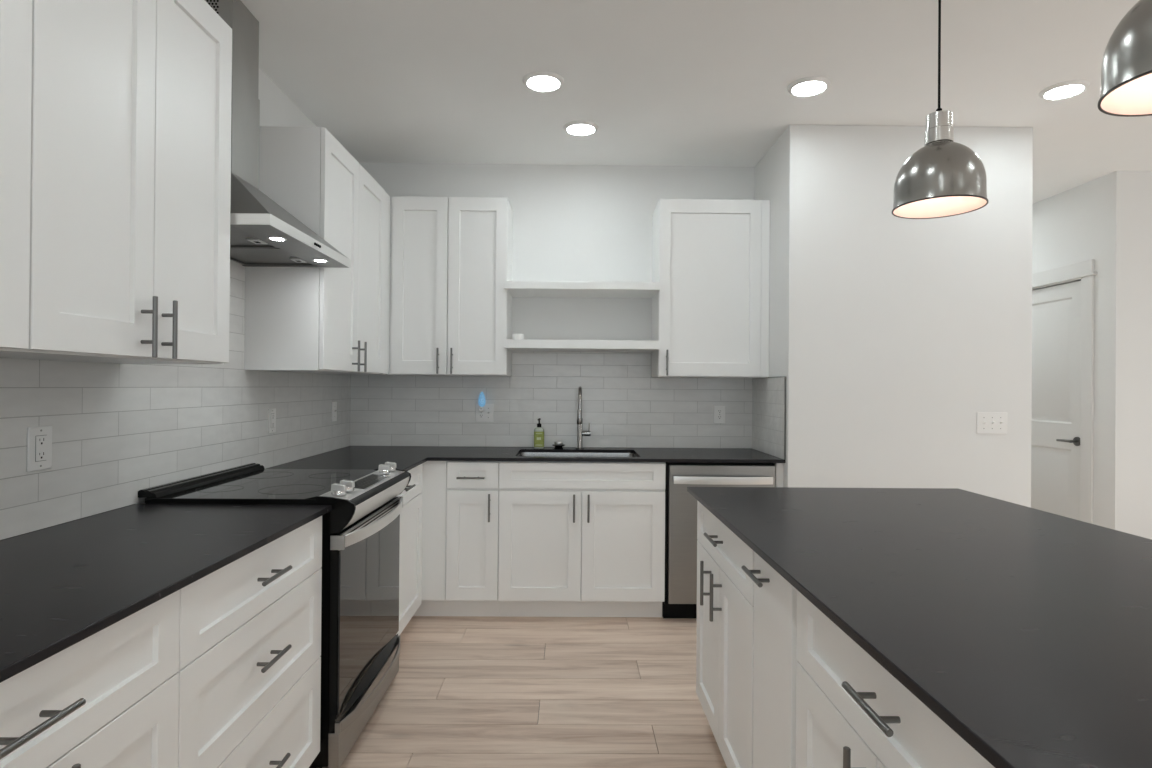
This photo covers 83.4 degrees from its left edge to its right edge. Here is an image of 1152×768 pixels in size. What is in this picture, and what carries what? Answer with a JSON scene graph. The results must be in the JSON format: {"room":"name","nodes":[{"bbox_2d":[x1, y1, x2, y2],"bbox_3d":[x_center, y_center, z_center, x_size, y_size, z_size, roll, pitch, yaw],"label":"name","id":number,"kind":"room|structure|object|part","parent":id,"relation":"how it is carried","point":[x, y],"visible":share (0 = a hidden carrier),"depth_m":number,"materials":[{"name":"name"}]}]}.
{"room":"kitchen","nodes":[
{"label":"kitchen","id":0,"kind":"room"},
{"bbox_2d":[16,68,349,503],"bbox_3d":[-1.489,-0.079,-0.207,0.120,2.756,9.050,0,0,0],"label":"wall","id":1,"kind":"structure","parent":0,"point":[277,109],"depth_m":3.12,"materials":[{"name":"paint"}]},
{"bbox_2d":[0,0,31,351],"bbox_3d":[-1.241,-0.601,0.913,0.387,1.066,0.762,0,0,0],"label":"upper cabinet","id":2,"kind":"object","parent":1,"relation":"attached to","point":[15,15],"visible":1,"depth_m":1.26,"materials":[{"name":"paint"}]},
{"bbox_2d":[0,0,231,363],"bbox_3d":[-1.247,-0.598,1.677,0.387,1.066,0.763,0,0,0],"label":"upper cabinet","id":3,"kind":"object","parent":1,"relation":"attached to","point":[131,100],"visible":1,"depth_m":1.60,"materials":[{"name":"paint"}]},
{"bbox_3d":[-1.100,-0.599,1.487,0.019,1.060,0.377,0,0,0],"label":"door","id":4,"kind":"part","parent":3,"relation":"part of","materials":[{"name":"paint"}]},
{"bbox_3d":[-1.076,-0.144,1.631,0.039,0.154,0.012,0,0,0],"label":"handle","id":5,"kind":"part","parent":3,"relation":"part of","materials":[{"name":"silver metal"}]},
{"bbox_3d":[-1.077,-0.144,1.714,0.039,0.154,0.012,0,0,0],"label":"handle","id":6,"kind":"part","parent":3,"relation":"part of","materials":[{"name":"silver metal"}]},
{"bbox_3d":[-1.104,-0.598,1.865,0.019,1.060,0.372,0,0,0],"label":"door","id":7,"kind":"part","parent":3,"relation":"part of","materials":[{"name":"paint"}]},
{"bbox_2d":[0,260,350,539],"bbox_3d":[-1.446,-0.074,2.190,0.005,0.936,4.003,0,0,0],"label":"tile backsplash","id":8,"kind":"structure","parent":1,"relation":"attached to","point":[119,431],"depth_m":2.15,"materials":[{"name":"white tile"}]},
{"bbox_2d":[27,426,51,471],"bbox_3d":[-1.437,0.172,1.733,0.009,0.117,0.078,0,0,0],"label":"wall outlet","id":9,"kind":"object","parent":8,"relation":"attached to","point":[39,439],"visible":1,"depth_m":1.73,"materials":[{"name":"white plastic"}]},
{"bbox_2d":[35,435,46,461],"bbox_3d":[-1.434,0.172,1.733,0.003,0.069,0.036,0,0,0],"label":"receptacle","id":10,"kind":"object","parent":9,"relation":"attached to","point":[40,440],"depth_m":1.73,"materials":[{"name":"white plastic"}]},
{"bbox_2d":[268,408,275,432],"bbox_3d":[-1.448,0.175,3.081,0.009,0.117,0.074,0,0,0],"label":"wall outlet","id":11,"kind":"object","parent":8,"relation":"attached to","point":[271,412],"visible":1,"depth_m":3.08,"materials":[{"name":"white plastic"}]},
{"bbox_2d":[271,413,274,427],"bbox_3d":[-1.445,0.175,3.081,0.003,0.069,0.036,0,0,0],"label":"receptacle","id":12,"kind":"object","parent":11,"relation":"attached to","point":[272,414],"depth_m":3.08,"materials":[{"name":"white plastic"}]},
{"bbox_2d":[331,402,336,420],"bbox_3d":[-1.450,0.166,3.892,0.020,0.117,0.074,0,0,0],"label":"wall switch","id":13,"kind":"object","parent":8,"relation":"attached to","point":[334,404],"visible":1,"depth_m":3.89,"materials":[{"name":"white plastic"}]},
{"bbox_2d":[205,0,350,267],"bbox_3d":[-1.207,-0.977,2.448,0.463,0.935,0.759,0,0,0],"label":"range hood","id":14,"kind":"object","parent":1,"relation":"attached to","point":[263,233],"visible":0.5,"depth_m":2.44,"materials":[{"name":"metal"}]},
{"bbox_2d":[206,0,218,13],"bbox_3d":[-1.347,-1.366,2.378,0.064,0.118,0.003,0,0,0],"label":"vent grille","id":15,"kind":"object","parent":14,"relation":"attached to","point":[214,4],"depth_m":2.38,"materials":[{"name":"metal"}]},
{"bbox_2d":[267,236,286,240],"bbox_3d":[-1.049,-0.510,2.268,0.064,0.002,0.064,0,0,0],"label":"lamp","id":16,"kind":"object","parent":14,"relation":"on","point":[269,238],"depth_m":2.26,"materials":[{"name":"silver metal"}]},
{"bbox_3d":[-1.214,-0.513,2.447,0.454,0.003,0.750,0,0,0],"label":"underside panel","id":17,"kind":"part","parent":14,"relation":"part of","materials":[{"name":"metal"}]},
{"bbox_2d":[312,259,328,261],"bbox_3d":[-1.053,-0.508,2.662,0.064,0.002,0.064,0,0,0],"label":"lamp","id":18,"kind":"object","parent":14,"relation":"on","point":[313,260],"depth_m":2.66,"materials":[{"name":"silver metal"}]},
{"bbox_2d":[244,126,390,374],"bbox_3d":[-1.261,-0.592,3.352,0.387,1.066,1.048,0,0,0],"label":"upper cabinet","id":19,"kind":"object","parent":1,"relation":"attached to","point":[298,320],"visible":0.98,"depth_m":2.83,"materials":[{"name":"paint"}]},
{"bbox_3d":[-1.114,-0.594,3.057,0.019,1.060,0.452,0,0,0],"label":"door","id":20,"kind":"part","parent":19,"relation":"part of","materials":[{"name":"paint"}]},
{"bbox_3d":[-1.089,-0.139,3.203,0.039,0.154,0.012,0,0,0],"label":"handle","id":21,"kind":"part","parent":19,"relation":"part of","materials":[{"name":"silver metal"}]},
{"bbox_3d":[-1.090,-0.139,3.306,0.039,0.154,0.012,0,0,0],"label":"handle","id":22,"kind":"part","parent":19,"relation":"part of","materials":[{"name":"silver metal"}]},
{"bbox_3d":[-1.117,-0.592,3.516,0.019,1.060,0.458,0,0,0],"label":"door","id":23,"kind":"part","parent":19,"relation":"part of","materials":[{"name":"paint"}]},
{"bbox_2d":[322,602,726,767],"bbox_3d":[1.866,1.359,0.961,6.831,0.060,11.300,0,0,0],"label":"floor","id":24,"kind":"structure","parent":0,"point":[465,691],"depth_m":2.71,"materials":[{"name":"brown wood"}]},
{"bbox_2d":[0,590,179,767],"bbox_3d":[-1.111,0.859,0.949,0.667,0.894,0.761,0,0,0],"label":"base cabinet","id":25,"kind":"object","parent":24,"relation":"on","point":[110,698],"visible":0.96,"depth_m":1.12,"materials":[{"name":"paint"}]},
{"bbox_3d":[-0.794,0.502,0.947,0.039,0.012,0.154,0,0,0],"label":"handle","id":26,"kind":"part","parent":25,"relation":"part of","materials":[{"name":"silver metal"}]},
{"bbox_3d":[-0.796,0.673,1.011,0.039,0.154,0.012,0,0,0],"label":"handle","id":27,"kind":"part","parent":25,"relation":"part of","materials":[{"name":"silver metal"}]},
{"bbox_3d":[-0.828,0.890,1.142,0.019,0.592,0.377,0,0,0],"label":"door","id":28,"kind":"part","parent":25,"relation":"part of","materials":[{"name":"paint"}]},
{"bbox_2d":[0,504,331,682],"bbox_3d":[-1.120,0.402,1.157,0.649,0.018,1.936,0,0,0],"label":"countertop","id":29,"kind":"structure","parent":25,"relation":"on","point":[61,585],"depth_m":1.43,"materials":[{"name":"stone"}]},
{"bbox_2d":[177,516,321,767],"bbox_3d":[-1.117,0.861,1.712,0.667,0.894,0.764,0,0,0],"label":"base cabinet","id":30,"kind":"object","parent":24,"relation":"on","point":[249,671],"visible":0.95,"depth_m":1.66,"materials":[{"name":"paint"}]},
{"bbox_3d":[-0.830,0.508,1.716,0.019,0.170,0.760,0,0,0],"label":"drawer","id":31,"kind":"part","parent":30,"relation":"part of","materials":[{"name":"paint"}]},
{"bbox_3d":[-0.834,1.036,1.714,0.019,0.306,0.760,0,0,0],"label":"drawer","id":32,"kind":"part","parent":30,"relation":"part of","materials":[{"name":"paint"}]},
{"bbox_3d":[-0.802,0.723,1.705,0.039,0.012,0.154,0,0,0],"label":"handle","id":33,"kind":"part","parent":30,"relation":"part of","materials":[{"name":"silver metal"}]},
{"bbox_3d":[-0.801,0.505,1.706,0.039,0.012,0.154,0,0,0],"label":"handle","id":34,"kind":"part","parent":30,"relation":"part of","materials":[{"name":"silver metal"}]},
{"bbox_3d":[-0.805,1.021,1.704,0.039,0.012,0.154,0,0,0],"label":"handle","id":35,"kind":"part","parent":30,"relation":"part of","materials":[{"name":"silver metal"}]},
{"bbox_2d":[138,462,410,767],"bbox_3d":[-1.091,0.825,2.508,0.722,0.973,0.760,0,0,0],"label":"range","id":36,"kind":"object","parent":24,"relation":"on","point":[360,644],"visible":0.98,"depth_m":2.31,"materials":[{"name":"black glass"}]},
{"bbox_3d":[-1.417,0.364,2.507,0.062,0.026,0.752,0,0,0],"label":"vent trim","id":37,"kind":"part","parent":36,"relation":"part of","materials":[{"name":"black metal"}]},
{"bbox_2d":[145,469,376,504],"bbox_3d":[-1.142,0.393,2.509,0.564,0.027,0.760,0,0,0],"label":"cooktop","id":38,"kind":"object","parent":36,"relation":"in","point":[242,486],"depth_m":2.34,"materials":[{"name":"black glass"}]},
{"bbox_3d":[-0.789,0.525,2.140,0.045,0.048,0.012,0,0,0],"label":"handle mount","id":39,"kind":"part","parent":36,"relation":"part of","materials":[{"name":"metal"}]},
{"bbox_3d":[-0.787,1.137,2.139,0.018,0.034,0.012,0,0,0],"label":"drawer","id":40,"kind":"part","parent":36,"relation":"part of","materials":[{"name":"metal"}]},
{"bbox_3d":[-0.809,0.369,2.205,0.049,0.016,0.049,0,0,0],"label":"knob","id":41,"kind":"part","parent":36,"relation":"part of","materials":[{"name":"silver metal"}]},
{"bbox_3d":[-0.809,0.391,2.512,0.103,0.032,0.732,0,0,0],"label":"control panel","id":42,"kind":"part","parent":36,"relation":"part of","materials":[{"name":"metal"}]},
{"bbox_3d":[-0.804,1.217,2.509,0.034,0.123,0.752,0,0,0],"label":"warming drawer","id":43,"kind":"part","parent":36,"relation":"part of","materials":[{"name":"metal"}]},
{"bbox_3d":[-0.805,0.805,2.511,0.026,0.607,0.750,0,0,0],"label":"oven door","id":44,"kind":"part","parent":36,"relation":"part of","materials":[{"name":"black glass"}]},
{"bbox_3d":[-0.788,0.826,2.511,0.007,0.547,0.744,0,0,0],"label":"door glass","id":45,"kind":"part","parent":36,"relation":"part of","materials":[{"name":"black glass"}]},
{"bbox_3d":[-0.786,0.527,2.512,0.008,0.048,0.750,0,0,0],"label":"door trim","id":46,"kind":"part","parent":36,"relation":"part of","materials":[{"name":"metal"}]},
{"bbox_3d":[-0.761,1.137,2.510,0.054,0.035,0.740,0,0,0],"label":"drawer handle","id":47,"kind":"part","parent":36,"relation":"part of","materials":[{"name":"metal"}]},
{"bbox_3d":[-0.754,0.524,2.512,0.051,0.041,0.728,0,0,0],"label":"oven handle","id":48,"kind":"part","parent":36,"relation":"part of","materials":[{"name":"metal"}]},
{"bbox_3d":[-0.814,0.371,2.747,0.049,0.016,0.049,0,0,0],"label":"knob","id":49,"kind":"part","parent":36,"relation":"part of","materials":[{"name":"silver metal"}]},
{"bbox_2d":[396,463,422,635],"bbox_3d":[-1.131,0.867,3.279,0.667,0.894,0.771,0,0,0],"label":"base cabinet","id":50,"kind":"object","parent":24,"relation":"on","point":[410,546],"visible":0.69,"depth_m":3.30,"materials":[{"name":"paint"}]},
{"bbox_3d":[-0.842,0.506,3.208,0.019,0.156,0.617,0,0,0],"label":"drawer","id":51,"kind":"part","parent":50,"relation":"part of","materials":[{"name":"paint"}]},
{"bbox_3d":[-0.812,0.501,3.122,0.039,0.012,0.154,0,0,0],"label":"handle","id":52,"kind":"part","parent":50,"relation":"part of","materials":[{"name":"silver metal"}]},
{"bbox_2d":[266,446,785,470],"bbox_3d":[-0.153,0.418,3.554,2.623,0.018,1.306,0,0,0],"label":"countertop","id":53,"kind":"structure","parent":50,"relation":"on","point":[406,458],"depth_m":3.63,"materials":[{"name":"stone"}]},
{"bbox_2d":[534,418,543,448],"bbox_3d":[-0.235,0.313,4.111,0.065,0.192,0.054,0,0,0],"label":"soap bottle","id":54,"kind":"object","parent":53,"relation":"on","point":[538,431],"visible":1,"depth_m":4.09,"materials":[{"name":"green plastic"}]},
{"bbox_2d":[553,442,564,448],"bbox_3d":[-0.111,0.390,4.110,0.084,0.042,0.084,0,0,0],"label":"soap dish","id":55,"kind":"object","parent":53,"relation":"on","point":[558,445],"visible":1,"depth_m":4.09,"materials":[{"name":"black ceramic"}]},
{"bbox_2d":[518,452,637,456],"bbox_3d":[0.009,0.528,3.849,0.738,0.197,0.446,0,0,0],"label":"sink","id":56,"kind":"object","parent":53,"relation":"in","point":[529,454],"visible":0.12,"depth_m":4.06,"materials":[{"name":"metal"}]},
{"bbox_2d":[576,386,590,448],"bbox_3d":[0.047,0.213,4.037,0.095,0.396,0.216,0,0,0],"label":"faucet","id":57,"kind":"object","parent":53,"relation":"on","point":[580,433],"visible":1,"depth_m":4.10,"materials":[{"name":"metal"}]},
{"bbox_3d":[0.025,0.118,4.032,0.024,0.206,0.194,0,0,1],"label":"spout","id":58,"kind":"part","parent":57,"relation":"part of","materials":[{"name":"metal"}]},
{"bbox_2d":[413,461,499,616],"bbox_3d":[-0.707,0.872,3.866,0.547,0.894,0.666,0,0,0],"label":"base cabinet","id":59,"kind":"object","parent":24,"relation":"on","point":[460,499],"visible":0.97,"depth_m":3.58,"materials":[{"name":"paint"}]},
{"bbox_3d":[-0.577,0.516,3.555,0.154,0.012,0.039,0,0,0],"label":"handle","id":60,"kind":"part","parent":59,"relation":"part of","materials":[{"name":"silver metal"}]},
{"bbox_3d":[-0.574,0.894,3.582,0.285,0.607,0.019,0,0,0],"label":"door","id":61,"kind":"part","parent":59,"relation":"part of","materials":[{"name":"paint"}]},
{"bbox_3d":[-0.572,0.504,3.584,0.285,0.144,0.019,0,0,0],"label":"drawer","id":62,"kind":"part","parent":59,"relation":"part of","materials":[{"name":"paint"}]},
{"bbox_3d":[-0.477,0.680,3.555,0.012,0.154,0.039,0,0,0],"label":"handle","id":63,"kind":"part","parent":59,"relation":"part of","materials":[{"name":"silver metal"}]},
{"bbox_2d":[498,461,665,616],"bbox_3d":[0.030,0.878,3.873,0.925,0.894,0.668,0,0,0],"label":"base cabinet","id":64,"kind":"object","parent":24,"relation":"on","point":[577,539],"visible":0.96,"depth_m":3.58,"materials":[{"name":"paint"}]},
{"bbox_3d":[-0.201,0.897,3.586,0.456,0.607,0.019,0,0,0],"label":"door","id":65,"kind":"part","parent":64,"relation":"part of","materials":[{"name":"paint"}]},
{"bbox_3d":[-0.011,0.684,3.559,0.012,0.154,0.039,0,0,0],"label":"handle","id":66,"kind":"part","parent":64,"relation":"part of","materials":[{"name":"silver metal"}]},
{"bbox_3d":[0.035,0.547,3.609,0.925,0.234,0.020,0,0,0],"label":"frame","id":67,"kind":"part","parent":64,"relation":"part of","materials":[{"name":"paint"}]},
{"bbox_3d":[0.035,0.509,3.589,0.922,0.144,0.019,0,0,0],"label":"false drawer","id":68,"kind":"part","parent":64,"relation":"part of","materials":[{"name":"paint"}]},
{"bbox_3d":[0.069,0.684,3.560,0.012,0.154,0.039,0,0,0],"label":"handle","id":69,"kind":"part","parent":64,"relation":"part of","materials":[{"name":"silver metal"}]},
{"bbox_3d":[0.262,0.900,3.589,0.462,0.607,0.019,0,0,0],"label":"door","id":70,"kind":"part","parent":64,"relation":"part of","materials":[{"name":"paint"}]},
{"bbox_2d":[662,462,775,617],"bbox_3d":[0.801,0.884,3.863,0.614,0.893,0.661,0,0,0],"label":"dishwasher","id":71,"kind":"object","parent":24,"relation":"on","point":[680,601],"visible":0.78,"depth_m":3.58,"materials":[{"name":"metal"}]},
{"bbox_3d":[0.801,1.280,3.684,0.611,0.100,0.036,0,0,0],"label":"kick plate","id":72,"kind":"part","parent":71,"relation":"part of","materials":[{"name":"black metal"}]},
{"bbox_3d":[0.812,0.530,3.557,0.547,0.041,0.046,0,0,0],"label":"handle","id":73,"kind":"part","parent":71,"relation":"part of","materials":[{"name":"metal"}]},
{"bbox_2d":[696,500,753,767],"bbox_3d":[0.769,0.877,2.139,0.669,0.894,0.769,0,0,0],"label":"base cabinet","id":74,"kind":"object","parent":24,"relation":"on","point":[725,592],"visible":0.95,"depth_m":2.07,"materials":[{"name":"paint"}]},
{"bbox_3d":[0.454,0.698,2.264,0.039,0.154,0.012,0,0,0],"label":"handle","id":75,"kind":"part","parent":74,"relation":"part of","materials":[{"name":"silver metal"}]},
{"bbox_3d":[0.481,0.905,2.329,0.019,0.592,0.382,0,0,0],"label":"door","id":76,"kind":"part","parent":74,"relation":"part of","materials":[{"name":"paint"}]},
{"bbox_3d":[0.457,0.514,2.136,0.039,0.012,0.154,0,0,0],"label":"handle","id":77,"kind":"part","parent":74,"relation":"part of","materials":[{"name":"silver metal"}]},
{"bbox_3d":[0.456,0.697,2.110,0.039,0.154,0.012,0,0,0],"label":"handle","id":78,"kind":"part","parent":74,"relation":"part of","materials":[{"name":"silver metal"}]},
{"bbox_3d":[0.486,0.520,2.138,0.019,0.170,0.766,0,0,0],"label":"drawer","id":79,"kind":"part","parent":74,"relation":"part of","materials":[{"name":"paint"}]},
{"bbox_3d":[0.484,0.903,1.944,0.019,0.592,0.382,0,0,0],"label":"door","id":80,"kind":"part","parent":74,"relation":"part of","materials":[{"name":"paint"}]},
{"bbox_2d":[741,552,797,767],"bbox_3d":[0.774,0.875,1.585,0.669,0.894,0.336,0,0,0],"label":"base cabinet","id":81,"kind":"object","parent":24,"relation":"on","point":[775,598],"visible":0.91,"depth_m":1.57,"materials":[{"name":"paint"}]},
{"bbox_3d":[0.461,0.489,1.647,0.039,0.012,0.154,0,0,0],"label":"handle","id":82,"kind":"part","parent":81,"relation":"part of","materials":[{"name":"silver metal"}]},
{"bbox_2d":[687,487,1151,767],"bbox_3d":[0.996,0.419,1.444,1.087,0.018,2.275,0,0,0],"label":"countertop","id":83,"kind":"structure","parent":81,"relation":"on","point":[1026,631],"depth_m":1.20,"materials":[{"name":"stone"}]},
{"bbox_2d":[775,463,783,486],"bbox_3d":[1.133,0.885,3.614,0.041,0.894,0.026,0,0,0],"label":"filler panel","id":84,"kind":"object","parent":24,"relation":"on","point":[779,466],"visible":0.2,"depth_m":3.60,"materials":[{"name":"paint"}]},
{"bbox_2d":[796,590,994,767],"bbox_3d":[0.778,0.873,1.035,0.669,0.894,0.763,0,0,0],"label":"base cabinet","id":85,"kind":"object","parent":24,"relation":"on","point":[851,712],"visible":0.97,"depth_m":1.12,"materials":[{"name":"paint"}]},
{"bbox_3d":[0.490,0.901,1.228,0.019,0.592,0.370,0,0,0],"label":"door","id":86,"kind":"part","parent":85,"relation":"part of","materials":[{"name":"paint"}]},
{"bbox_3d":[0.464,0.683,1.077,0.039,0.154,0.012,0,0,0],"label":"handle","id":87,"kind":"part","parent":85,"relation":"part of","materials":[{"name":"silver metal"}]},
{"bbox_3d":[0.466,0.505,1.010,0.039,0.012,0.154,0,0,0],"label":"handle","id":88,"kind":"part","parent":85,"relation":"part of","materials":[{"name":"silver metal"}]},
{"bbox_3d":[0.494,0.899,0.846,0.019,0.592,0.387,0,0,0],"label":"door","id":89,"kind":"part","parent":85,"relation":"part of","materials":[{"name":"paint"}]},
{"bbox_2d":[350,163,753,447],"bbox_3d":[-0.155,-0.053,4.269,2.623,2.756,0.120,0,0,0],"label":"wall","id":90,"kind":"structure","parent":0,"point":[577,223],"depth_m":4.21,"materials":[{"name":"paint"}]},
{"bbox_2d":[387,196,512,375],"bbox_3d":[-0.773,-0.586,4.013,0.719,1.066,0.386,0,0,0],"label":"upper cabinet","id":91,"kind":"object","parent":90,"relation":"attached to","point":[451,258],"visible":1,"depth_m":3.87,"materials":[{"name":"paint"}]},
{"bbox_3d":[-0.934,-0.590,3.867,0.330,1.060,0.019,0,0,0],"label":"door","id":92,"kind":"part","parent":91,"relation":"part of","materials":[{"name":"paint"}]},
{"bbox_3d":[-0.820,-0.138,3.837,0.012,0.154,0.039,0,0,0],"label":"handle","id":93,"kind":"part","parent":91,"relation":"part of","materials":[{"name":"silver metal"}]},
{"bbox_3d":[-0.738,-0.137,3.838,0.012,0.154,0.039,0,0,0],"label":"handle","id":94,"kind":"part","parent":91,"relation":"part of","materials":[{"name":"silver metal"}]},
{"bbox_3d":[-0.589,-0.587,3.869,0.351,1.060,0.019,0,0,0],"label":"door","id":95,"kind":"part","parent":91,"relation":"part of","materials":[{"name":"paint"}]},
{"bbox_2d":[350,351,751,447],"bbox_3d":[-0.156,0.100,4.205,2.611,0.620,0.005,0,0,0],"label":"tile backsplash","id":96,"kind":"structure","parent":90,"relation":"attached to","point":[623,406],"depth_m":4.20,"materials":[{"name":"white tile"}]},
{"bbox_2d":[476,404,493,421],"bbox_3d":[-0.592,0.188,4.189,0.117,0.117,0.020,0,0,0],"label":"wall outlet","id":97,"kind":"object","parent":96,"relation":"attached to","point":[487,415],"visible":1,"depth_m":4.19,"materials":[{"name":"white plastic"}]},
{"bbox_2d":[478,392,485,411],"bbox_3d":[-0.608,0.114,4.173,0.048,0.132,0.048,0,0,0],"label":"night light","id":98,"kind":"object","parent":97,"relation":"attached to","point":[481,401],"visible":1,"depth_m":4.16,"materials":[{"name":"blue plastic"}]},
{"bbox_2d":[714,405,724,422],"bbox_3d":[0.935,0.198,4.207,0.074,0.117,0.008,0,0,0],"label":"wall outlet","id":99,"kind":"object","parent":96,"relation":"attached to","point":[719,410],"visible":1,"depth_m":4.21,"materials":[{"name":"white plastic"}]},
{"bbox_2d":[504,281,659,297],"bbox_3d":[0.036,-0.586,4.027,0.924,0.045,0.372,0,0,0],"label":"floating shelf","id":100,"kind":"object","parent":90,"relation":"attached to","point":[564,289],"visible":1,"depth_m":3.85,"materials":[{"name":"paint"}]},
{"bbox_2d":[504,339,659,351],"bbox_3d":[0.033,-0.235,4.026,0.924,0.051,0.372,0,0,0],"label":"floating shelf","id":101,"kind":"object","parent":90,"relation":"attached to","point":[511,344],"visible":1,"depth_m":3.84,"materials":[{"name":"paint"}]},
{"bbox_2d":[512,334,523,339],"bbox_3d":[-0.348,-0.284,3.888,0.072,0.038,0.072,0,0,0],"label":"puck light","id":102,"kind":"object","parent":101,"relation":"on","point":[514,336],"visible":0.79,"depth_m":3.86,"materials":[{"name":"white plastic"}]},
{"bbox_2d":[651,199,769,377],"bbox_3d":[0.829,-0.574,4.026,0.664,1.066,0.386,0,0,0],"label":"upper cabinet","id":103,"kind":"object","parent":90,"relation":"attached to","point":[711,257],"visible":0.99,"depth_m":3.88,"materials":[{"name":"paint"}]},
{"bbox_3d":[0.542,-0.127,3.848,0.012,0.154,0.039,0,0,0],"label":"handle","id":104,"kind":"part","parent":103,"relation":"part of","materials":[{"name":"silver metal"}]},
{"bbox_2d":[241,0,1151,203],"bbox_3d":[1.888,-1.477,0.961,6.871,0.100,11.320,0,0,0],"label":"ceiling","id":105,"kind":"structure","parent":0,"point":[662,82],"depth_m":2.97,"materials":[{"name":"paint"}]},
{"bbox_2d":[523,71,563,91],"bbox_3d":[-0.154,-1.427,3.059,0.197,0.016,0.197,0,0,0],"label":"recessed light","id":106,"kind":"object","parent":105,"relation":"in","point":[541,81],"visible":1,"depth_m":3.04,"materials":[{"name":"white plastic"}]},
{"bbox_2d":[528,76,558,90],"bbox_3d":[-0.154,-1.423,3.059,0.149,0.003,0.149,0,0,0],"label":"diffuser","id":107,"kind":"object","parent":106,"relation":"attached to","point":[536,83],"depth_m":3.06,"materials":[{"name":"white plastic"}]},
{"bbox_2d":[563,120,598,135],"bbox_3d":[0.028,-1.423,3.605,0.197,0.016,0.197,0,0,0],"label":"recessed light","id":108,"kind":"object","parent":105,"relation":"in","point":[578,127],"visible":1,"depth_m":3.58,"materials":[{"name":"white plastic"}]},
{"bbox_2d":[568,125,593,134],"bbox_3d":[0.028,-1.420,3.605,0.149,0.003,0.149,0,0,0],"label":"diffuser","id":109,"kind":"object","parent":108,"relation":"attached to","point":[572,129],"depth_m":3.60,"materials":[{"name":"white plastic"}]},
{"bbox_2d":[787,76,830,96],"bbox_3d":[1.113,-1.417,3.090,0.197,0.016,0.197,0,0,0],"label":"recessed light","id":110,"kind":"object","parent":105,"relation":"in","point":[812,85],"visible":1,"depth_m":3.07,"materials":[{"name":"white plastic"}]},
{"bbox_2d":[792,81,824,95],"bbox_3d":[1.113,-1.414,3.090,0.149,0.003,0.149,0,0,0],"label":"diffuser","id":111,"kind":"object","parent":110,"relation":"attached to","point":[799,88],"depth_m":3.09,"materials":[{"name":"white plastic"}]},
{"bbox_2d":[892,0,987,218],"bbox_3d":[1.002,-0.957,1.782,0.232,0.946,0.232,0,0,0],"label":"pendant light","id":112,"kind":"object","parent":105,"relation":"hanging from","point":[945,177],"visible":1,"depth_m":1.73,"materials":[{"name":"polished grey steel"},{"name":"chrome"},{"name":"white enamel"}]},
{"bbox_3d":[1.003,-1.071,1.782,0.016,0.658,0.016,0,0,0],"label":"cord","id":113,"kind":"part","parent":112,"relation":"part of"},
{"bbox_3d":[1.000,-0.573,1.780,0.229,0.175,0.229,0,0,0],"label":"lamp shade","id":114,"kind":"part","parent":112,"relation":"part of","materials":[{"name":"silver metal"}]},
{"bbox_2d":[1039,80,1089,99],"bbox_3d":[2.345,-1.407,3.105,0.197,0.016,0.197,0,0,0],"label":"recessed light","id":115,"kind":"object","parent":105,"relation":"in","point":[1066,89],"visible":1,"depth_m":3.09,"materials":[{"name":"white plastic"}]},
{"bbox_2d":[1045,85,1083,98],"bbox_3d":[2.345,-1.404,3.105,0.149,0.003,0.149,0,0,0],"label":"diffuser","id":116,"kind":"object","parent":115,"relation":"attached to","point":[1053,91],"depth_m":3.10,"materials":[{"name":"white plastic"}]},
{"bbox_2d":[1098,0,1151,116],"bbox_3d":[1.008,-0.960,1.062,0.232,0.946,0.232,0,0,0],"label":"pendant light","id":117,"kind":"object","parent":105,"relation":"hanging from","point":[1126,68],"visible":1,"depth_m":1.07,"materials":[{"name":"grey polished steel"},{"name":"white enamel inside"}]},
{"bbox_2d":[754,125,1032,507],"bbox_3d":[1.821,-0.035,4.979,1.342,2.756,2.873,0,0,0],"label":"wall","id":118,"kind":"structure","parent":0,"point":[889,334],"depth_m":3.54,"materials":[{"name":"paint"}]},
{"bbox_2d":[752,376,785,459],"bbox_3d":[1.153,0.189,3.893,0.009,0.460,0.652,0,0,0],"label":"tile backsplash","id":119,"kind":"structure","parent":118,"relation":"attached to","point":[768,394],"depth_m":3.84,"materials":[{"name":"white tile"}]},
{"bbox_3d":[1.154,0.189,3.718,0.009,0.460,0.302,0,0,0],"label":"edge trim","id":120,"kind":"part","parent":119,"relation":"part of","materials":[{"name":"silver metal"}]},
{"bbox_2d":[976,412,1006,433],"bbox_3d":[2.280,0.214,3.536,0.168,0.119,0.020,0,0,0],"label":"wall switch","id":121,"kind":"object","parent":118,"relation":"attached to","point":[987,422],"visible":1,"depth_m":3.54,"materials":[{"name":"white plastic"}]},
{"bbox_2d":[1032,171,1134,533],"bbox_3d":[3.596,-0.020,5.338,0.120,2.756,2.186,0,0,0],"label":"wall","id":122,"kind":"structure","parent":0,"point":[1094,219],"depth_m":4.31,"materials":[{"name":"paint"}]},
{"bbox_2d":[1031,259,1096,523],"bbox_3d":[3.570,0.252,4.909,0.172,2.208,1.029,0,0,0],"label":"door","id":123,"kind":"structure","parent":122,"relation":"in","point":[1062,405],"depth_m":4.71,"materials":[{"name":"paint"}]},
{"bbox_3d":[3.530,-0.798,4.912,0.030,0.110,1.029,0,0,0],"label":"head casing","id":124,"kind":"part","parent":123,"relation":"part of","materials":[{"name":"paint"}]},
{"bbox_3d":[3.518,0.406,4.617,0.065,0.066,0.153,0,0,0],"label":"lever","id":125,"kind":"part","parent":123,"relation":"part of","materials":[{"name":"black metal"}]},
{"bbox_3d":[3.531,0.305,4.466,0.018,2.098,0.097,0,0,0],"label":"casing","id":126,"kind":"part","parent":123,"relation":"part of","materials":[{"name":"paint"}]},
{"bbox_2d":[1133,171,1151,538],"bbox_3d":[4.414,-0.018,4.312,1.500,2.756,0.120,0,0,0],"label":"wall","id":127,"kind":"structure","parent":0,"point":[1142,440],"depth_m":4.25,"materials":[{"name":"paint"}]}
]}

